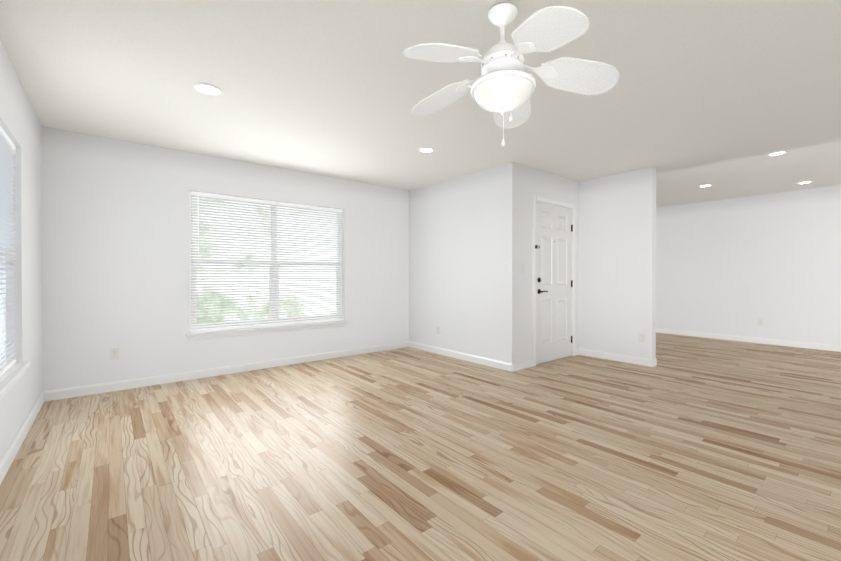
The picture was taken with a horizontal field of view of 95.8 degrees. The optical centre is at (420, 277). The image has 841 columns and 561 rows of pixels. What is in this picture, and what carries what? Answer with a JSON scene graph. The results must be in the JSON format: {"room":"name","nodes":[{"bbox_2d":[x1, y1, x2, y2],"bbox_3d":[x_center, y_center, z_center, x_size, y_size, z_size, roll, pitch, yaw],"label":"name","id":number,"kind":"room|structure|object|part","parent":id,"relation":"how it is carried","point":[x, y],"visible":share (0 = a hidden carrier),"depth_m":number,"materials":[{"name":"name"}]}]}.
{"room":"empty living room","nodes":[
{"label":"empty living room","id":0,"kind":"room"},
{"bbox_2d":[0,39,41,461],"bbox_3d":[-1.245,-0.102,0.656,0.150,2.440,7.150,0,0,-39],"label":"wall","id":1,"kind":"structure","parent":0,"point":[20,125],"depth_m":2.65,"materials":[{"name":"paint"}]},
{"bbox_2d":[0,126,16,375],"bbox_3d":[-2.511,-0.151,2.205,0.113,1.480,0.910,0,0,-39],"label":"window","id":2,"kind":"structure","parent":1,"relation":"in","point":[7,165],"depth_m":2.43,"materials":[{"name":"white plastic"}]},
{"bbox_3d":[-2.480,-0.155,2.230,0.028,1.464,0.886,0,0,-39],"label":"left window blind rails","id":3,"kind":"part","parent":2,"relation":"part of","materials":[{"name":"white plastic"}]},
{"bbox_2d":[0,361,29,400],"bbox_3d":[-2.466,0.629,2.246,0.110,0.080,0.980,0,0,-39],"label":"window sill","id":4,"kind":"structure","parent":1,"relation":"attached to","point":[12,375],"depth_m":2.29,"materials":[{"name":"white wood"}]},
{"bbox_2d":[0,391,47,484],"bbox_3d":[-1.144,1.072,0.667,0.013,0.092,6.970,0,0,-39],"label":"baseboard","id":5,"kind":"structure","parent":1,"relation":"attached to","point":[22,433],"depth_m":2.48,"materials":[{"name":"white wood"}]},
{"bbox_2d":[41,126,408,390],"bbox_3d":[-1.812,-0.124,4.709,4.090,2.440,0.150,0,0,-39],"label":"wall","id":6,"kind":"structure","parent":0,"point":[115,218],"depth_m":3.88,"materials":[{"name":"paint"}]},
{"bbox_2d":[110,347,118,359],"bbox_3d":[-2.961,0.742,3.678,0.070,0.115,0.012,0,0,-39],"label":"electrical outlet","id":7,"kind":"object","parent":6,"relation":"attached to","point":[114,353],"visible":1,"depth_m":3.67,"materials":[{"name":"white plastic"}]},
{"bbox_2d":[48,341,407,400],"bbox_3d":[-1.748,1.051,4.661,4.060,0.092,0.013,0,0,-39],"label":"baseboard","id":8,"kind":"structure","parent":6,"relation":"attached to","point":[64,393],"depth_m":4.15,"materials":[{"name":"white wood"}]},
{"bbox_2d":[190,191,342,331],"bbox_3d":[-1.810,-0.169,4.715,1.840,1.530,0.113,0,0,-39],"label":"window","id":9,"kind":"structure","parent":6,"relation":"in","point":[273,290],"depth_m":4.60,"materials":[{"name":"white plastic"}]},
{"bbox_2d":[198,209,198,260],"bbox_3d":[-2.420,-0.537,4.135,0.008,0.720,0.012,0,0,-39],"label":"blind wand","id":10,"kind":"object","parent":9,"relation":"hanging from","point":[198,234],"visible":1,"depth_m":4.13,"materials":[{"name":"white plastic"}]},
{"bbox_3d":[-1.785,-0.173,4.683,1.816,1.514,0.028,0,0,-39],"label":"back window blind rails","id":11,"kind":"part","parent":9,"relation":"part of","materials":[{"name":"white plastic"}]},
{"bbox_2d":[186,320,347,340],"bbox_3d":[-1.773,0.636,4.673,1.910,0.080,0.110,0,0,-39],"label":"window sill","id":12,"kind":"structure","parent":6,"relation":"attached to","point":[210,334],"depth_m":4.53,"materials":[{"name":"white wood"}]},
{"bbox_2d":[0,332,840,560],"bbox_3d":[2.252,1.153,3.415,9.050,0.100,7.300,0,0,-39],"label":"floor","id":13,"kind":"structure","parent":0,"point":[690,448],"depth_m":2.26,"materials":[{"name":"beige laminate"}]},
{"bbox_2d":[0,0,840,207],"bbox_3d":[2.252,-1.387,3.402,9.050,0.100,7.300,0,0,-39],"label":"ceiling","id":14,"kind":"structure","parent":0,"point":[724,97],"depth_m":2.67,"materials":[{"name":"paint"}]},
{"bbox_2d":[193,83,221,94],"bbox_3d":[-1.506,-1.327,2.688,0.176,0.010,0.176,0,0,-39],"label":"recessed light","id":15,"kind":"object","parent":14,"relation":"in","point":[207,88],"visible":1,"depth_m":2.67,"materials":[{"name":"white plastic"}]},
{"bbox_2d":[418,147,434,152],"bbox_3d":[0.063,-1.334,3.992,0.176,0.010,0.176,0,0,-39],"label":"recessed light","id":16,"kind":"object","parent":14,"relation":"in","point":[426,149],"visible":0.98,"depth_m":3.97,"materials":[{"name":"white plastic"}]},
{"bbox_2d":[403,3,618,145],"bbox_3d":[0.378,-0.964,1.895,1.060,0.729,1.077,0,0,-39],"label":"ceiling fan","id":17,"kind":"object","parent":14,"relation":"hanging from","point":[502,87],"visible":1,"depth_m":1.82,"materials":[{"name":"white"}]},
{"bbox_3d":[0.118,-0.999,2.132,0.384,0.102,0.221,0,0,38],"label":"blade","id":18,"kind":"part","parent":17,"relation":"part of","materials":[{"name":"white wood"}]},
{"bbox_3d":[0.104,-0.997,1.696,0.384,0.102,0.221,0,0,-34],"label":"blade","id":19,"kind":"part","parent":17,"relation":"part of","materials":[{"name":"white wicker"}]},
{"bbox_3d":[0.411,-0.895,1.905,0.300,0.095,0.300,0,0,-39],"label":"lamp shade","id":20,"kind":"part","parent":17,"relation":"part of","materials":[{"name":"white glass"}]},
{"bbox_3d":[0.537,-1.000,2.253,0.221,0.102,0.384,0,0,20],"label":"blade","id":21,"kind":"part","parent":17,"relation":"part of","materials":[{"name":"white wicker"}]},
{"bbox_3d":[0.514,-0.996,1.548,0.221,0.102,0.384,0,0,-16],"label":"blade","id":22,"kind":"part","parent":17,"relation":"part of","materials":[{"name":"white wood"}]},
{"bbox_3d":[0.782,-0.998,1.891,0.384,0.102,0.221,0,0,2],"label":"blade","id":23,"kind":"part","parent":17,"relation":"part of","materials":[{"name":"white wood"}]},
{"bbox_2d":[698,184,712,186],"bbox_3d":[4.185,-1.343,5.582,0.176,0.010,0.176,0,0,-39],"label":"recessed light","id":24,"kind":"object","parent":14,"relation":"in","point":[706,185],"visible":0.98,"depth_m":5.56,"materials":[{"name":"white plastic"}]},
{"bbox_2d":[767,150,788,155],"bbox_3d":[3.856,-1.335,4.102,0.176,0.010,0.176,0,0,-39],"label":"recessed light","id":25,"kind":"object","parent":14,"relation":"in","point":[777,153],"visible":0.96,"depth_m":4.09,"materials":[{"name":"white plastic"}]},
{"bbox_2d":[796,181,812,183],"bbox_3d":[5.444,-1.342,5.382,0.176,0.010,0.176,0,0,-39],"label":"recessed light","id":26,"kind":"object","parent":14,"relation":"in","point":[803,182],"visible":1,"depth_m":5.38,"materials":[{"name":"white"}]},
{"bbox_2d":[409,162,519,362],"bbox_3d":[0.454,-0.127,5.284,0.150,2.440,2.120,0,0,-39],"label":"wall","id":27,"kind":"structure","parent":0,"point":[464,262],"depth_m":4.95,"materials":[{"name":"paint"}]},
{"bbox_2d":[408,341,515,371],"bbox_3d":[0.455,1.048,5.161,0.013,0.092,1.943,0,0,-39],"label":"baseboard","id":28,"kind":"structure","parent":27,"relation":"attached to","point":[502,365],"depth_m":4.97,"materials":[{"name":"white wood"}]},
{"bbox_2d":[520,164,578,361],"bbox_3d":[1.661,-0.125,4.997,1.360,2.440,0.150,0,0,-39],"label":"wall","id":29,"kind":"structure","parent":0,"point":[534,181],"depth_m":4.64,"materials":[{"name":"paint"}]},
{"bbox_2d":[521,264,524,272],"bbox_3d":[1.226,-0.103,4.534,0.070,0.115,0.018,0,0,-39],"label":"light switch","id":30,"kind":"object","parent":29,"relation":"attached to","point":[522,268],"visible":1,"depth_m":4.53,"materials":[{"name":"white plastic"}]},
{"bbox_2d":[516,359,532,370],"bbox_3d":[1.236,1.051,4.552,0.390,0.092,0.013,0,0,-39],"label":"baseboard","id":31,"kind":"structure","parent":29,"relation":"attached to","point":[527,363],"depth_m":4.55,"materials":[{"name":"white wood"}]},
{"bbox_2d":[536,356,570,364],"bbox_3d":[1.717,1.091,5.046,0.860,0.007,0.154,0,0,-39],"label":"door threshold sill","id":32,"kind":"structure","parent":29,"relation":"attached to","point":[554,360],"depth_m":5.00,"materials":[{"name":"silver metal"}]},
{"bbox_2d":[535,202,572,363],"bbox_3d":[1.751,0.073,4.973,0.910,2.028,0.102,0,0,-39],"label":"entry door","id":33,"kind":"structure","parent":29,"relation":"in","point":[553,246],"depth_m":4.97,"materials":[{"name":"white wood"}]},
{"bbox_3d":[1.536,0.108,4.769,0.152,0.207,0.058,0,0,-39],"label":"handle","id":34,"kind":"part","parent":33,"relation":"part of","materials":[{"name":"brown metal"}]},
{"bbox_3d":[2.092,0.090,5.253,0.027,1.638,0.016,0,0,-39],"label":"entry door hinges","id":35,"kind":"part","parent":33,"relation":"part of","materials":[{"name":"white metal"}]},
{"bbox_2d":[532,195,575,365],"bbox_3d":[1.722,0.041,5.035,0.994,2.108,0.169,0,0,-39],"label":"door frame","id":36,"kind":"structure","parent":29,"relation":"attached to","point":[553,201],"depth_m":4.96,"materials":[{"name":"white wood"}]},
{"bbox_2d":[579,167,655,358],"bbox_3d":[1.910,-0.130,5.864,0.120,2.440,3.060,0,0,-39],"label":"wall","id":37,"kind":"structure","parent":0,"point":[617,263],"depth_m":4.95,"materials":[{"name":"paint"}]},
{"bbox_2d":[576,348,655,366],"bbox_3d":[2.532,1.049,5.000,0.013,0.092,0.953,0,0,-39],"label":"baseboard","id":38,"kind":"structure","parent":37,"relation":"attached to","point":[579,351],"depth_m":4.95,"materials":[{"name":"white wood"}]},
{"bbox_2d":[639,333,644,342],"bbox_3d":[2.758,0.756,4.728,0.012,0.115,0.070,0,0,-39],"label":"outlet","id":39,"kind":"object","parent":37,"relation":"attached to","point":[642,337],"visible":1,"depth_m":4.72,"materials":[{"name":"white plastic"}]},
{"bbox_2d":[656,185,840,344],"bbox_3d":[5.703,-0.132,6.219,0.150,2.440,7.000,0,0,-39],"label":"wall","id":40,"kind":"structure","parent":0,"point":[739,266],"depth_m":6.29,"materials":[{"name":"paint"}]},
{"bbox_2d":[656,328,840,351],"bbox_3d":[5.631,1.042,6.186,0.013,0.092,6.970,0,0,-39],"label":"baseboard","id":41,"kind":"structure","parent":40,"relation":"attached to","point":[829,347],"depth_m":6.28,"materials":[{"name":"white wood"}]},
{"bbox_2d":[757,318,762,325],"bbox_3d":[5.586,0.738,6.244,0.012,0.115,0.070,0,0,-39],"label":"electrical outlet","id":42,"kind":"object","parent":40,"relation":"attached to","point":[759,321],"visible":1,"depth_m":6.24,"materials":[{"name":"white plastic"}]},
{"label":"outside","id":43,"kind":"structure","parent":0,"visible":0},
{"bbox_2d":[193,197,336,331],"bbox_3d":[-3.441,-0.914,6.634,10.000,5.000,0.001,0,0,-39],"label":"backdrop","id":44,"kind":"structure","parent":43,"point":[262,267],"depth_m":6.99,"materials":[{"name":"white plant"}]}
]}

